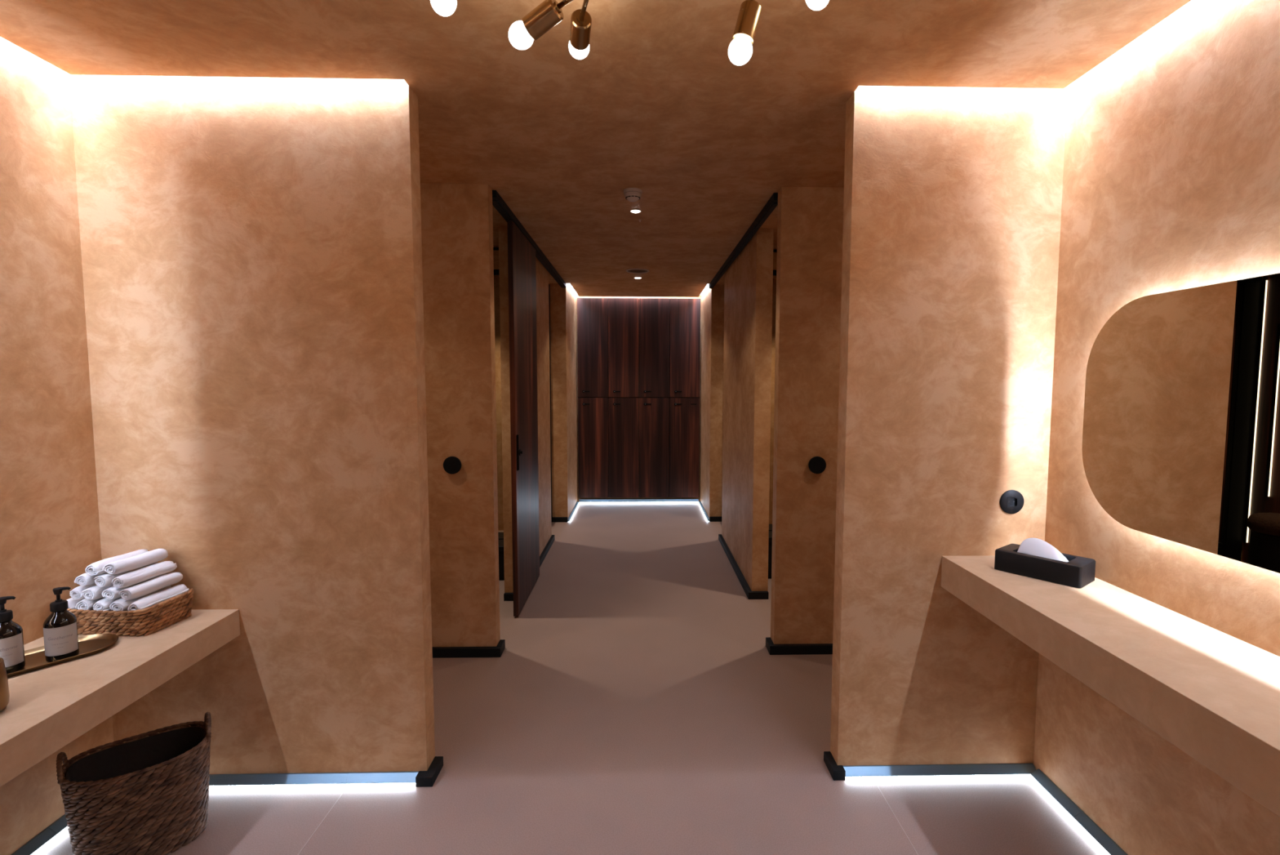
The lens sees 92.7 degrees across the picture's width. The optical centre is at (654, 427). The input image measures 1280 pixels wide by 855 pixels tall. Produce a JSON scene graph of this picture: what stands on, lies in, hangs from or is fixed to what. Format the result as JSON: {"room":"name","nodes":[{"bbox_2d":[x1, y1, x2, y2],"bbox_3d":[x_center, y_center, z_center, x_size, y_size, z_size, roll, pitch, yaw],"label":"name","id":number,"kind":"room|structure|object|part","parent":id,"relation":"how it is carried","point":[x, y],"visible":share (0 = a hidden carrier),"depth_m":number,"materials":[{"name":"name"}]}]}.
{"room":"public restroom","nodes":[
{"label":"public restroom","id":0,"kind":"room"},
{"bbox_2d":[0,36,114,854],"bbox_3d":[-2.071,-0.029,3.006,0.100,2.600,9.300,0,4,-1],"label":"wall","id":1,"kind":"structure","parent":0,"point":[50,533],"depth_m":1.99,"materials":[{"name":"beige paint"}]},
{"bbox_2d":[11,813,66,854],"bbox_3d":[-1.939,1.456,0.353,0.035,0.037,3.782,0,4,-1],"label":"baseboard","id":2,"kind":"structure","parent":1,"relation":"attached to","point":[59,825],"depth_m":1.97,"materials":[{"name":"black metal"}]},
{"bbox_2d":[31,826,66,854],"bbox_3d":[-1.935,1.466,0.354,0.022,0.011,3.778,0,4,-1],"label":"led strip","id":3,"kind":"object","parent":1,"relation":"attached to","point":[55,831],"depth_m":1.98,"materials":[{"name":"white plastic"}]},
{"bbox_2d":[0,608,239,786],"bbox_3d":[-1.733,0.803,1.029,0.480,0.097,2.417,0,4,-1],"label":"countertop","id":4,"kind":"structure","parent":1,"relation":"attached to","point":[47,708],"depth_m":1.72,"materials":[{"name":"paint"}]},
{"bbox_2d":[0,657,9,711],"bbox_3d":[-1.695,0.655,1.517,0.123,0.126,0.123,0,4,-1],"label":"brass vessel","id":5,"kind":"object","parent":4,"relation":"on","point":[4,687],"visible":1,"depth_m":1.54,"materials":[{"name":"brown"}]},
{"bbox_2d":[7,633,118,677],"bbox_3d":[-1.835,0.688,1.820,0.173,0.015,0.363,3,5,35],"label":"tray","id":6,"kind":"object","parent":4,"relation":"on","point":[91,644],"visible":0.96,"depth_m":1.87,"materials":[{"name":"gold metal"}]},
{"bbox_2d":[0,595,25,673],"bbox_3d":[-1.861,0.590,1.748,0.074,0.215,0.074,-3,6,-39],"label":"soap bottle","id":7,"kind":"object","parent":6,"relation":"on","point":[11,637],"visible":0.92,"depth_m":1.74,"materials":[{"name":"orange glass"}]},
{"bbox_3d":[-1.861,0.509,1.742,0.009,0.025,0.009,-3,6,-39],"label":"pump stem","id":8,"kind":"part","parent":7,"relation":"part of","materials":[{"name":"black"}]},
{"bbox_3d":[-1.862,0.624,1.750,0.074,0.147,0.074,-3,6,-39],"label":"glass","id":9,"kind":"part","parent":7,"relation":"part of","materials":[{"name":"black glass"}]},
{"bbox_2d":[42,586,79,662],"bbox_3d":[-1.780,0.585,1.829,0.074,0.215,0.074,-3,6,-39],"label":"soap bottle","id":10,"kind":"object","parent":6,"relation":"on","point":[60,633],"visible":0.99,"depth_m":1.81,"materials":[{"name":"orange glass"}]},
{"bbox_3d":[-1.780,0.503,1.823,0.009,0.025,0.009,-3,6,-39],"label":"pump stem","id":11,"kind":"part","parent":10,"relation":"part of","materials":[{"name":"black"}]},
{"bbox_2d":[66,588,194,635],"bbox_3d":[-1.810,0.628,2.097,0.341,0.099,0.213,0,4,5],"label":"basket","id":12,"kind":"object","parent":4,"relation":"on","point":[145,621],"visible":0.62,"depth_m":2.00,"materials":[{"name":"wicker"}]},
{"bbox_2d":[66,597,84,608],"bbox_3d":[-1.927,0.582,2.102,0.059,0.044,0.193,0,4,6],"label":"rolled towel","id":13,"kind":"object","parent":12,"relation":"in","point":[72,602],"visible":0.14,"depth_m":2.02,"materials":[{"name":"white fabric"}]},
{"bbox_2d":[75,596,105,609],"bbox_3d":[-1.872,0.578,2.095,0.057,0.043,0.193,0,4,3],"label":"rolled towel","id":14,"kind":"object","parent":12,"relation":"in","point":[85,604],"visible":0.26,"depth_m":2.00,"materials":[{"name":"white fabric"}]},
{"bbox_2d":[69,582,96,599],"bbox_3d":[-1.895,0.541,2.103,0.057,0.044,0.193,0,4,5],"label":"rolled towel","id":15,"kind":"object","parent":14,"relation":"on","point":[76,593],"visible":0.16,"depth_m":2.01,"materials":[{"name":"white fabric"}]},
{"bbox_2d":[93,596,121,610],"bbox_3d":[-1.809,0.584,2.092,0.054,0.046,0.193,1,4,5],"label":"rolled towel","id":16,"kind":"object","parent":12,"relation":"in","point":[104,604],"visible":0.2,"depth_m":2.00,"materials":[{"name":"white fabric"}]},
{"bbox_2d":[81,585,112,599],"bbox_3d":[-1.839,0.538,2.089,0.055,0.045,0.193,1,4,6],"label":"rolled towel","id":17,"kind":"object","parent":16,"relation":"on","point":[92,593],"visible":0.24,"depth_m":2.00,"materials":[{"name":"white fabric"}]},
{"bbox_2d":[74,572,106,585],"bbox_3d":[-1.869,0.495,2.094,0.057,0.043,0.193,1,4,7],"label":"rolled towel","id":18,"kind":"object","parent":17,"relation":"on","point":[85,579],"visible":0.18,"depth_m":2.00,"materials":[{"name":"white fabric"}]},
{"bbox_2d":[109,585,171,611],"bbox_3d":[-1.752,0.581,2.088,0.057,0.043,0.193,0,4,2],"label":"rolled towel","id":19,"kind":"object","parent":12,"relation":"in","point":[121,604],"visible":0.46,"depth_m":2.00,"materials":[{"name":"white fabric"}]},
{"bbox_2d":[102,573,166,599],"bbox_3d":[-1.777,0.539,2.093,0.058,0.043,0.193,2,4,7],"label":"rolled towel","id":20,"kind":"object","parent":19,"relation":"on","point":[111,593],"visible":0.32,"depth_m":2.00,"materials":[{"name":"white fabric"}]},
{"bbox_2d":[93,561,158,586],"bbox_3d":[-1.801,0.496,2.090,0.055,0.045,0.193,2,4,6],"label":"rolled towel","id":21,"kind":"object","parent":20,"relation":"on","point":[104,580],"visible":0.38,"depth_m":2.00,"materials":[{"name":"white fabric"}]},
{"bbox_2d":[84,548,147,575],"bbox_3d":[-1.827,0.458,2.085,0.058,0.044,0.193,1,4,5],"label":"rolled towel","id":22,"kind":"object","parent":21,"relation":"on","point":[95,568],"visible":0.44,"depth_m":2.02,"materials":[{"name":"white fabric"}]},
{"bbox_2d":[127,583,189,610],"bbox_3d":[-1.689,0.583,2.083,0.058,0.043,0.193,0,4,4],"label":"rolled towel","id":23,"kind":"object","parent":12,"relation":"in","point":[150,600],"visible":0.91,"depth_m":2.06,"materials":[{"name":"white fabric"}]},
{"bbox_2d":[118,572,182,599],"bbox_3d":[-1.717,0.539,2.087,0.058,0.043,0.193,1,4,6],"label":"rolled towel","id":24,"kind":"object","parent":23,"relation":"on","point":[155,584],"visible":1,"depth_m":2.06,"materials":[{"name":"white fabric"}]},
{"bbox_2d":[111,560,177,587],"bbox_3d":[-1.739,0.499,2.085,0.057,0.043,0.193,1,4,8],"label":"rolled towel","id":25,"kind":"object","parent":24,"relation":"on","point":[150,571],"visible":1,"depth_m":2.06,"materials":[{"name":"white fabric"}]},
{"bbox_2d":[102,548,168,573],"bbox_3d":[-1.770,0.456,2.086,0.057,0.044,0.193,1,4,7],"label":"rolled towel","id":26,"kind":"object","parent":25,"relation":"on","point":[150,557],"visible":1,"depth_m":2.06,"materials":[{"name":"white fabric"}]},
{"bbox_2d":[69,74,435,773],"bbox_3d":[-1.429,0.030,2.236,1.146,2.600,0.090,0,4,-1],"label":"wall","id":27,"kind":"structure","parent":0,"point":[251,247],"depth_m":2.18,"materials":[{"name":"beige paint"}]},
{"bbox_2d":[208,782,415,786],"bbox_3d":[-1.443,1.324,2.265,1.108,0.011,0.022,0,4,-1],"label":"led strip","id":28,"kind":"object","parent":27,"relation":"attached to","point":[210,784],"depth_m":2.26,"materials":[{"name":"white plastic"}]},
{"bbox_2d":[208,771,418,786],"bbox_3d":[-1.443,1.313,2.269,1.112,0.037,0.035,0,4,-1],"label":"baseboard","id":29,"kind":"structure","parent":27,"relation":"attached to","point":[375,777],"depth_m":2.27,"materials":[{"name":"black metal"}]},
{"bbox_2d":[415,755,443,786],"bbox_3d":[-0.858,1.309,2.327,0.062,0.038,0.128,0,4,-1],"label":"baseboard","id":30,"kind":"structure","parent":27,"relation":"attached to","point":[427,778],"depth_m":2.28,"materials":[{"name":"black"}]},
{"bbox_2d":[420,183,500,646],"bbox_3d":[-1.449,-0.009,3.294,1.159,2.521,0.090,0,4,-1],"label":"wall","id":31,"kind":"structure","parent":0,"point":[457,219],"depth_m":3.26,"materials":[{"name":"beige paint"}]},
{"bbox_2d":[443,456,461,474],"bbox_3d":[-1.079,0.200,3.260,0.094,0.094,0.028,0,4,-1],"label":"light switch","id":32,"kind":"object","parent":31,"relation":"attached to","point":[451,464],"visible":1,"depth_m":3.25,"materials":[{"name":"black"}]},
{"bbox_2d":[431,639,505,657],"bbox_3d":[-1.432,1.224,3.373,1.177,0.050,0.118,0,4,-1],"label":"baseboard","id":33,"kind":"structure","parent":31,"relation":"attached to","point":[437,651],"depth_m":3.33,"materials":[{"name":"black"}]},
{"bbox_2d":[498,226,551,592],"bbox_3d":[-1.004,-0.128,4.899,0.097,2.521,1.565,0,4,-1],"label":"wall","id":34,"kind":"structure","parent":0,"point":[542,273],"depth_m":5.02,"materials":[{"name":"beige paint"}]},
{"bbox_2d":[506,220,539,616],"bbox_3d":[-0.882,-0.058,4.202,0.049,2.460,0.830,0,4,-1],"label":"sliding door","id":35,"kind":"structure","parent":34,"relation":"in","point":[522,271],"depth_m":4.06,"materials":[{"name":"brown wood"}]},
{"bbox_3d":[-0.862,0.158,3.839,0.010,0.225,0.028,0,4,-1],"label":"pull handle","id":36,"kind":"part","parent":35,"relation":"part of","materials":[{"name":"black metal"}]},
{"bbox_2d":[503,534,555,600],"bbox_3d":[-0.993,1.104,4.991,0.123,0.050,1.621,0,4,-1],"label":"baseboard","id":37,"kind":"structure","parent":34,"relation":"attached to","point":[507,596],"depth_m":5.13,"materials":[{"name":"black"}]},
{"bbox_2d":[548,283,577,518],"bbox_3d":[-1.533,-0.327,7.006,1.172,2.600,1.108,0,4,-1],"label":"wall","id":38,"kind":"structure","parent":0,"point":[563,353],"depth_m":6.51,"materials":[{"name":"beige paint"}]},
{"bbox_2d":[548,284,552,517],"bbox_3d":[-1.528,-0.265,6.443,0.860,2.460,0.021,0,4,-1],"label":"mirror","id":39,"kind":"object","parent":38,"relation":"attached to","point":[548,284],"visible":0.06,"depth_m":6.44,"materials":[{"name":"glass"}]},
{"bbox_2d":[551,516,568,521],"bbox_3d":[-1.517,0.987,6.535,1.162,0.050,0.028,0,4,-1],"label":"baseboard","id":40,"kind":"structure","parent":38,"relation":"attached to","point":[553,518],"depth_m":6.53,"materials":[{"name":"black"}]},
{"bbox_2d":[567,501,578,521],"bbox_3d":[-0.936,0.961,7.038,0.024,0.029,1.006,0,4,-1],"label":"baseboard","id":41,"kind":"structure","parent":38,"relation":"attached to","point":[577,502],"depth_m":6.94,"materials":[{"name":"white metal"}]},
{"bbox_2d":[578,498,698,502],"bbox_3d":[-0.198,0.914,7.572,1.476,0.046,0.029,0,4,-1],"label":"baseboard","id":42,"kind":"structure","parent":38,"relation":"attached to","point":[610,500],"depth_m":7.57,"materials":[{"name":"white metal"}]},
{"bbox_2d":[579,501,697,502],"bbox_3d":[-0.198,0.928,7.570,1.472,0.014,0.018,0,4,-1],"label":"led strip","id":43,"kind":"object","parent":38,"relation":"attached to","point":[580,501],"depth_m":7.57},
{"bbox_2d":[32,502,1109,854],"bbox_3d":[-0.101,1.319,3.146,4.087,0.100,9.520,0,4,-1],"label":"floor","id":44,"kind":"structure","parent":0,"point":[636,701],"depth_m":2.45,"materials":[{"name":"beige tile"}]},
{"bbox_2d":[56,711,211,854],"bbox_3d":[-1.661,1.168,1.978,0.377,0.373,0.261,-3,6,-39],"label":"laundry basket","id":45,"kind":"object","parent":44,"relation":"on","point":[144,795],"visible":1,"depth_m":1.92,"materials":[{"name":"black wicker"}]},
{"bbox_3d":[-1.800,1.022,1.852,0.018,0.064,0.137,-3,6,-39],"label":"handle","id":46,"kind":"part","parent":45,"relation":"part of","materials":[{"name":"brown wicker"}]},
{"bbox_3d":[-1.522,1.005,2.080,0.018,0.064,0.137,-3,6,-39],"label":"handle","id":47,"kind":"part","parent":45,"relation":"part of","materials":[{"name":"brown wicker"}]},
{"bbox_2d":[497,539,504,580],"bbox_3d":[-1.373,1.016,4.679,0.585,0.270,0.205,0,4,-1],"label":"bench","id":48,"kind":"object","parent":44,"relation":"on","point":[501,564],"visible":0.02,"depth_m":4.60,"materials":[{"name":"black"}]},
{"bbox_3d":[-1.373,0.901,4.671,0.585,0.040,0.205,0,4,-1],"label":"seat","id":49,"kind":"part","parent":48,"relation":"part of","materials":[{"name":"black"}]},
{"bbox_2d":[768,530,772,578],"bbox_3d":[1.211,0.986,4.740,0.845,0.330,0.205,0,4,-1],"label":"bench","id":50,"kind":"object","parent":44,"relation":"on","point":[770,544],"visible":0.02,"depth_m":4.64,"materials":[{"name":"black"}]},
{"bbox_3d":[1.212,0.842,4.730,0.845,0.040,0.205,0,4,-1],"label":"seat","id":51,"kind":"part","parent":50,"relation":"part of","materials":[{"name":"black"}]},
{"bbox_2d":[0,0,1191,297],"bbox_3d":[-0.095,-1.311,2.909,4.047,0.139,9.400,0,4,-1],"label":"ceiling","id":52,"kind":"structure","parent":0,"point":[658,104],"depth_m":2.02,"materials":[{"name":"beige paint"}]},
{"bbox_2d":[430,0,456,16],"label":"chandelier","id":53,"kind":"object","parent":52,"relation":"hanging from","point":[442,7],"depth_m":1.36,"materials":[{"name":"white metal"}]},
{"bbox_3d":[-0.475,-0.960,1.369,0.057,0.061,0.063,0,4,-1],"label":"bulb","id":54,"kind":"part","parent":53,"relation":"part of","materials":[{"name":"white glass"}]},
{"bbox_2d":[492,190,566,287],"bbox_3d":[-0.914,-1.363,4.820,0.054,0.045,3.119,0,4,-1],"label":"door track","id":55,"kind":"object","parent":52,"relation":"attached to","point":[498,202],"visible":0.8,"depth_m":4.07,"materials":[{"name":"black metal"}]},
{"bbox_2d":[508,0,573,49],"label":"chandelier","id":56,"kind":"object","parent":52,"relation":"hanging from","point":[540,20],"depth_m":1.39,"materials":[{"name":"gold metal"}]},
{"bbox_3d":[-0.310,-0.917,1.429,0.064,0.057,0.057,0,4,-1],"label":"bulb","id":57,"kind":"part","parent":56,"relation":"part of","materials":[{"name":"white glass"}]},
{"bbox_2d":[522,0,563,39],"bbox_3d":[-0.257,-0.938,1.403,0.094,0.076,0.051,2,5,23],"label":"socket","id":58,"kind":"object","parent":56,"relation":"attached to","point":[548,13],"depth_m":1.39,"materials":[{"name":"gold metal"}]},
{"bbox_2d":[568,0,591,59],"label":"chandelier","id":59,"kind":"object","parent":52,"relation":"hanging from","point":[580,20],"depth_m":1.52,"materials":[{"name":"gold metal"}]},
{"bbox_3d":[-0.120,-0.995,1.324,0.232,0.103,0.036,2,5,24],"label":"arm","id":60,"kind":"part","parent":59,"relation":"part of","materials":[{"name":"gold metal"}]},
{"bbox_3d":[-0.199,-1.000,1.605,0.055,0.055,0.060,0,4,-1],"label":"bulb","id":61,"kind":"part","parent":59,"relation":"part of","materials":[{"name":"white glass"}]},
{"bbox_2d":[569,8,591,50],"bbox_3d":[-0.188,-1.004,1.541,0.051,0.061,0.090,-1,4,-10],"label":"socket","id":62,"kind":"object","parent":59,"relation":"attached to","point":[580,26],"depth_m":1.52,"materials":[{"name":"gold metal"}]},
{"bbox_3d":[-0.128,-1.000,1.367,0.094,0.099,0.276,-3,5,-39],"label":"arm","id":63,"kind":"part","parent":59,"relation":"part of","materials":[{"name":"gold metal"}]},
{"bbox_2d":[623,187,642,201],"bbox_3d":[-0.118,-1.242,3.275,0.102,0.054,0.102,0,4,-1],"label":"smoke detector","id":64,"kind":"object","parent":52,"relation":"attached to","point":[631,194],"visible":1,"depth_m":3.24,"materials":[{"name":"beige plastic"}]},
{"bbox_2d":[629,208,641,213],"bbox_3d":[-0.116,-1.292,3.657,0.072,0.011,0.072,0,4,-1],"label":"recessed light","id":65,"kind":"object","parent":52,"relation":"in","point":[633,211],"visible":1,"depth_m":3.64,"materials":[{"name":"white glass"}]},
{"bbox_2d":[626,268,648,273],"bbox_3d":[-0.160,-1.440,5.626,0.216,0.010,0.216,0,4,-1],"label":"ceiling vent","id":66,"kind":"object","parent":52,"relation":"in","point":[629,270],"visible":1,"depth_m":5.62,"materials":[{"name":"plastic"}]},
{"bbox_2d":[708,192,777,288],"bbox_3d":[0.626,-1.363,4.858,0.043,0.045,3.119,0,4,-1],"label":"door track","id":67,"kind":"object","parent":52,"relation":"attached to","point":[772,202],"visible":0.91,"depth_m":4.11,"materials":[{"name":"black metal"}]},
{"bbox_2d":[728,0,761,65],"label":"chandelier","id":68,"kind":"object","parent":52,"relation":"hanging from","point":[740,49],"depth_m":1.42,"materials":[{"name":"gold metal"}]},
{"bbox_3d":[0.202,-0.890,1.443,0.057,0.062,0.057,0,4,-1],"label":"bulb","id":69,"kind":"part","parent":68,"relation":"part of","materials":[{"name":"white glass"}]},
{"bbox_2d":[732,0,761,44],"bbox_3d":[0.217,-0.954,1.441,0.069,0.093,0.054,0,4,-1],"label":"socket","id":70,"kind":"object","parent":68,"relation":"attached to","point":[749,13],"depth_m":1.42,"materials":[{"name":"gold metal"}]},
{"bbox_2d":[805,0,829,10],"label":"chandelier","id":71,"kind":"object","parent":52,"relation":"hanging from","point":[815,5],"depth_m":1.43,"materials":[{"name":"white glass"}]},
{"bbox_3d":[0.382,-1.019,1.437,0.060,0.061,0.061,0,4,-1],"label":"bulb","id":72,"kind":"part","parent":71,"relation":"part of","materials":[{"name":"white glass"}]},
{"bbox_2d":[576,294,701,502],"bbox_3d":[-0.198,-0.369,7.601,1.526,2.600,0.100,0,4,-1],"label":"wall","id":73,"kind":"structure","parent":0,"point":[577,295],"depth_m":7.54,"materials":[{"name":"beige paint"}]},
{"bbox_2d":[577,297,608,396],"bbox_3d":[-0.758,-0.971,7.452,0.374,1.203,0.071,0,4,-1],"label":"locker","id":74,"kind":"object","parent":73,"relation":"attached to","point":[592,313],"visible":1,"depth_m":7.43,"materials":[{"name":"black wood"}]},
{"bbox_2d":[577,397,608,497],"bbox_3d":[-0.760,0.253,7.543,0.374,1.243,0.071,0,4,-1],"label":"locker","id":75,"kind":"object","parent":73,"relation":"attached to","point":[593,412],"visible":1,"depth_m":7.52,"materials":[{"name":"black wood"}]},
{"bbox_2d":[608,397,639,497],"bbox_3d":[-0.385,0.253,7.552,0.374,1.243,0.071,0,4,-1],"label":"locker","id":76,"kind":"object","parent":73,"relation":"attached to","point":[623,412],"visible":1,"depth_m":7.53,"materials":[{"name":"black wood"}]},
{"bbox_2d":[608,297,639,397],"bbox_3d":[-0.383,-0.971,7.461,0.374,1.203,0.071,0,4,-1],"label":"locker","id":77,"kind":"object","parent":73,"relation":"attached to","point":[623,313],"visible":1,"depth_m":7.44,"materials":[{"name":"black wood"}]},
{"bbox_2d":[639,397,669,497],"bbox_3d":[-0.010,0.253,7.561,0.374,1.243,0.071,0,4,-1],"label":"locker","id":78,"kind":"object","parent":73,"relation":"attached to","point":[654,412],"visible":1,"depth_m":7.54,"materials":[{"name":"black wood"}]},
{"bbox_2d":[639,297,669,397],"bbox_3d":[-0.007,-0.971,7.470,0.374,1.203,0.071,0,4,-1],"label":"locker","id":79,"kind":"object","parent":73,"relation":"attached to","point":[654,313],"visible":1,"depth_m":7.45,"materials":[{"name":"black wood"}]},
{"bbox_2d":[669,397,699,497],"bbox_3d":[0.366,0.253,7.571,0.374,1.243,0.071,0,4,-1],"label":"locker","id":80,"kind":"object","parent":73,"relation":"attached to","point":[684,412],"visible":1,"depth_m":7.55,"materials":[{"name":"black wood"}]},
{"bbox_2d":[669,297,700,397],"bbox_3d":[0.368,-0.971,7.479,0.374,1.203,0.071,0,4,-1],"label":"locker","id":81,"kind":"object","parent":73,"relation":"attached to","point":[684,313],"visible":1,"depth_m":7.46,"materials":[{"name":"black wood"}]},
{"bbox_2d":[699,284,724,517],"bbox_3d":[1.152,-0.326,7.072,1.149,2.600,1.108,0,4,-1],"label":"wall","id":82,"kind":"structure","parent":0,"point":[712,300],"depth_m":6.57,"materials":[{"name":"beige paint"}]},
{"bbox_2d":[698,500,709,521],"bbox_3d":[0.565,0.962,7.074,0.024,0.029,1.006,0,4,-1],"label":"baseboard","id":83,"kind":"structure","parent":82,"relation":"attached to","point":[700,501],"depth_m":7.02,"materials":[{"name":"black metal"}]},
{"bbox_2d":[709,516,721,521],"bbox_3d":[1.159,0.988,6.600,1.139,0.050,0.028,0,4,-1],"label":"baseboard","id":84,"kind":"structure","parent":82,"relation":"attached to","point":[711,518],"depth_m":6.58,"materials":[{"name":"black"}]},
{"bbox_2d":[721,227,773,591],"bbox_3d":[0.713,-0.128,4.941,0.112,2.521,1.565,0,4,-1],"label":"wall","id":85,"kind":"structure","parent":0,"point":[748,280],"depth_m":4.36,"materials":[{"name":"beige paint"}]},
{"bbox_2d":[718,533,768,599],"bbox_3d":[0.697,1.104,5.032,0.140,0.050,1.621,0,4,-1],"label":"baseboard","id":86,"kind":"structure","parent":85,"relation":"attached to","point":[751,594],"depth_m":4.54,"materials":[{"name":"black"}]},
{"bbox_2d":[770,186,844,644],"bbox_3d":[1.240,-0.009,3.360,1.156,2.521,0.090,0,4,-1],"label":"wall","id":87,"kind":"structure","parent":0,"point":[810,220],"depth_m":3.30,"materials":[{"name":"beige paint"}]},
{"bbox_2d":[765,636,832,654],"bbox_3d":[1.219,1.224,3.438,1.174,0.050,0.118,0,4,-1],"label":"baseboard","id":88,"kind":"structure","parent":87,"relation":"attached to","point":[802,648],"depth_m":3.37,"materials":[{"name":"black"}]},
{"bbox_2d":[808,456,826,473],"bbox_3d":[0.877,0.203,3.308,0.094,0.094,0.028,0,4,-1],"label":"light switch","id":89,"kind":"object","parent":87,"relation":"attached to","point":[816,464],"visible":1,"depth_m":3.29,"materials":[{"name":"black plastic"}]},
{"bbox_2d":[830,85,1067,765],"bbox_3d":[1.081,0.031,2.298,0.762,2.600,0.090,0,4,-1],"label":"wall","id":90,"kind":"structure","parent":0,"point":[953,199],"depth_m":2.25,"materials":[{"name":"beige paint"}]},
{"bbox_2d":[823,751,845,780],"bbox_3d":[0.695,1.309,2.367,0.046,0.038,0.125,0,4,-1],"label":"baseboard","id":91,"kind":"structure","parent":90,"relation":"attached to","point":[837,772],"depth_m":2.33,"materials":[{"name":"black"}]},
{"bbox_2d":[845,773,1030,777],"bbox_3d":[1.088,1.324,2.328,0.734,0.011,0.022,0,4,-1],"label":"led strip","id":92,"kind":"object","parent":90,"relation":"attached to","point":[846,775],"depth_m":2.31,"materials":[{"name":"white plastic"}]},
{"bbox_2d":[843,763,1035,777],"bbox_3d":[1.088,1.314,2.332,0.738,0.036,0.034,0,4,-1],"label":"baseboard","id":93,"kind":"structure","parent":90,"relation":"attached to","point":[979,769],"depth_m":2.33,"materials":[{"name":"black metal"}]},
{"bbox_2d":[999,489,1023,513],"bbox_3d":[1.329,0.277,2.272,0.089,0.089,0.010,0,4,-1],"label":"power socket","id":94,"kind":"object","parent":90,"relation":"attached to","point":[1011,501],"visible":1,"depth_m":2.27,"materials":[{"name":"black"}]},
{"bbox_2d":[1033,0,1279,854],"bbox_3d":[1.558,0.173,0.406,0.100,2.600,3.907,0,4,-1],"label":"wall","id":95,"kind":"structure","parent":0,"point":[1171,172],"depth_m":1.78,"materials":[{"name":"beige paint"}]},
{"bbox_2d":[1030,768,1128,854],"bbox_3d":[1.490,1.456,0.438,0.035,0.037,3.782,0,4,-1],"label":"baseboard","id":96,"kind":"structure","parent":95,"relation":"attached to","point":[1072,808],"depth_m":2.09,"materials":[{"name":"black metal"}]},
{"bbox_2d":[941,555,1279,816],"bbox_3d":[1.300,0.636,0.991,0.388,0.118,2.617,0,4,-1],"label":"countertop","id":97,"kind":"structure","parent":95,"relation":"attached to","point":[1213,694],"depth_m":1.46,"materials":[{"name":"paint"}]},
{"bbox_2d":[994,537,1095,587],"bbox_3d":[1.311,0.438,2.059,0.138,0.115,0.260,-3,5,-38],"label":"tissue box","id":98,"kind":"object","parent":97,"relation":"on","point":[1034,557],"visible":1,"depth_m":2.02,"materials":[{"name":"black"}]},
{"bbox_2d":[1081,272,1279,573],"bbox_3d":[1.460,-0.011,1.423,0.048,0.688,1.207,0,4,-1],"label":"mirror","id":99,"kind":"object","parent":95,"relation":"attached to","point":[1181,430],"visible":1,"depth_m":1.63,"materials":[{"name":"clear glass"}]},
{"bbox_3d":[-1.557,-0.119,4.760,1.015,2.521,0.076,0,4,-1],"label":"wall","id":100,"kind":"structure","parent":0,"visible":0},
{"bbox_2d":[493,247,503,539],"bbox_3d":[-1.478,-0.135,4.711,0.835,2.460,0.021,0,4,-1],"label":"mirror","id":101,"kind":"object","parent":100,"relation":"attached to","point":[495,250],"visible":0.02,"depth_m":4.71,"materials":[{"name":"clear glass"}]},
{"bbox_2d":[493,269,499,275],"bbox_3d":[-1.478,-1.175,4.599,0.750,0.040,0.046,0,4,-1],"label":"hook rail","id":102,"kind":"object","parent":101,"relation":"attached to","point":[496,272],"visible":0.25,"depth_m":4.62,"materials":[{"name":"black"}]},
{"bbox_3d":[1.277,-0.119,4.829,1.010,2.521,0.076,0,4,-1],"label":"wall","id":103,"kind":"structure","parent":0,"visible":0},
{"bbox_2d":[768,248,777,530],"bbox_3d":[1.233,-0.135,4.777,0.900,2.460,0.021,0,4,-1],"label":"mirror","id":104,"kind":"object","parent":103,"relation":"attached to","point":[775,251],"visible":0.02,"depth_m":4.75,"materials":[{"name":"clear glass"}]}
]}

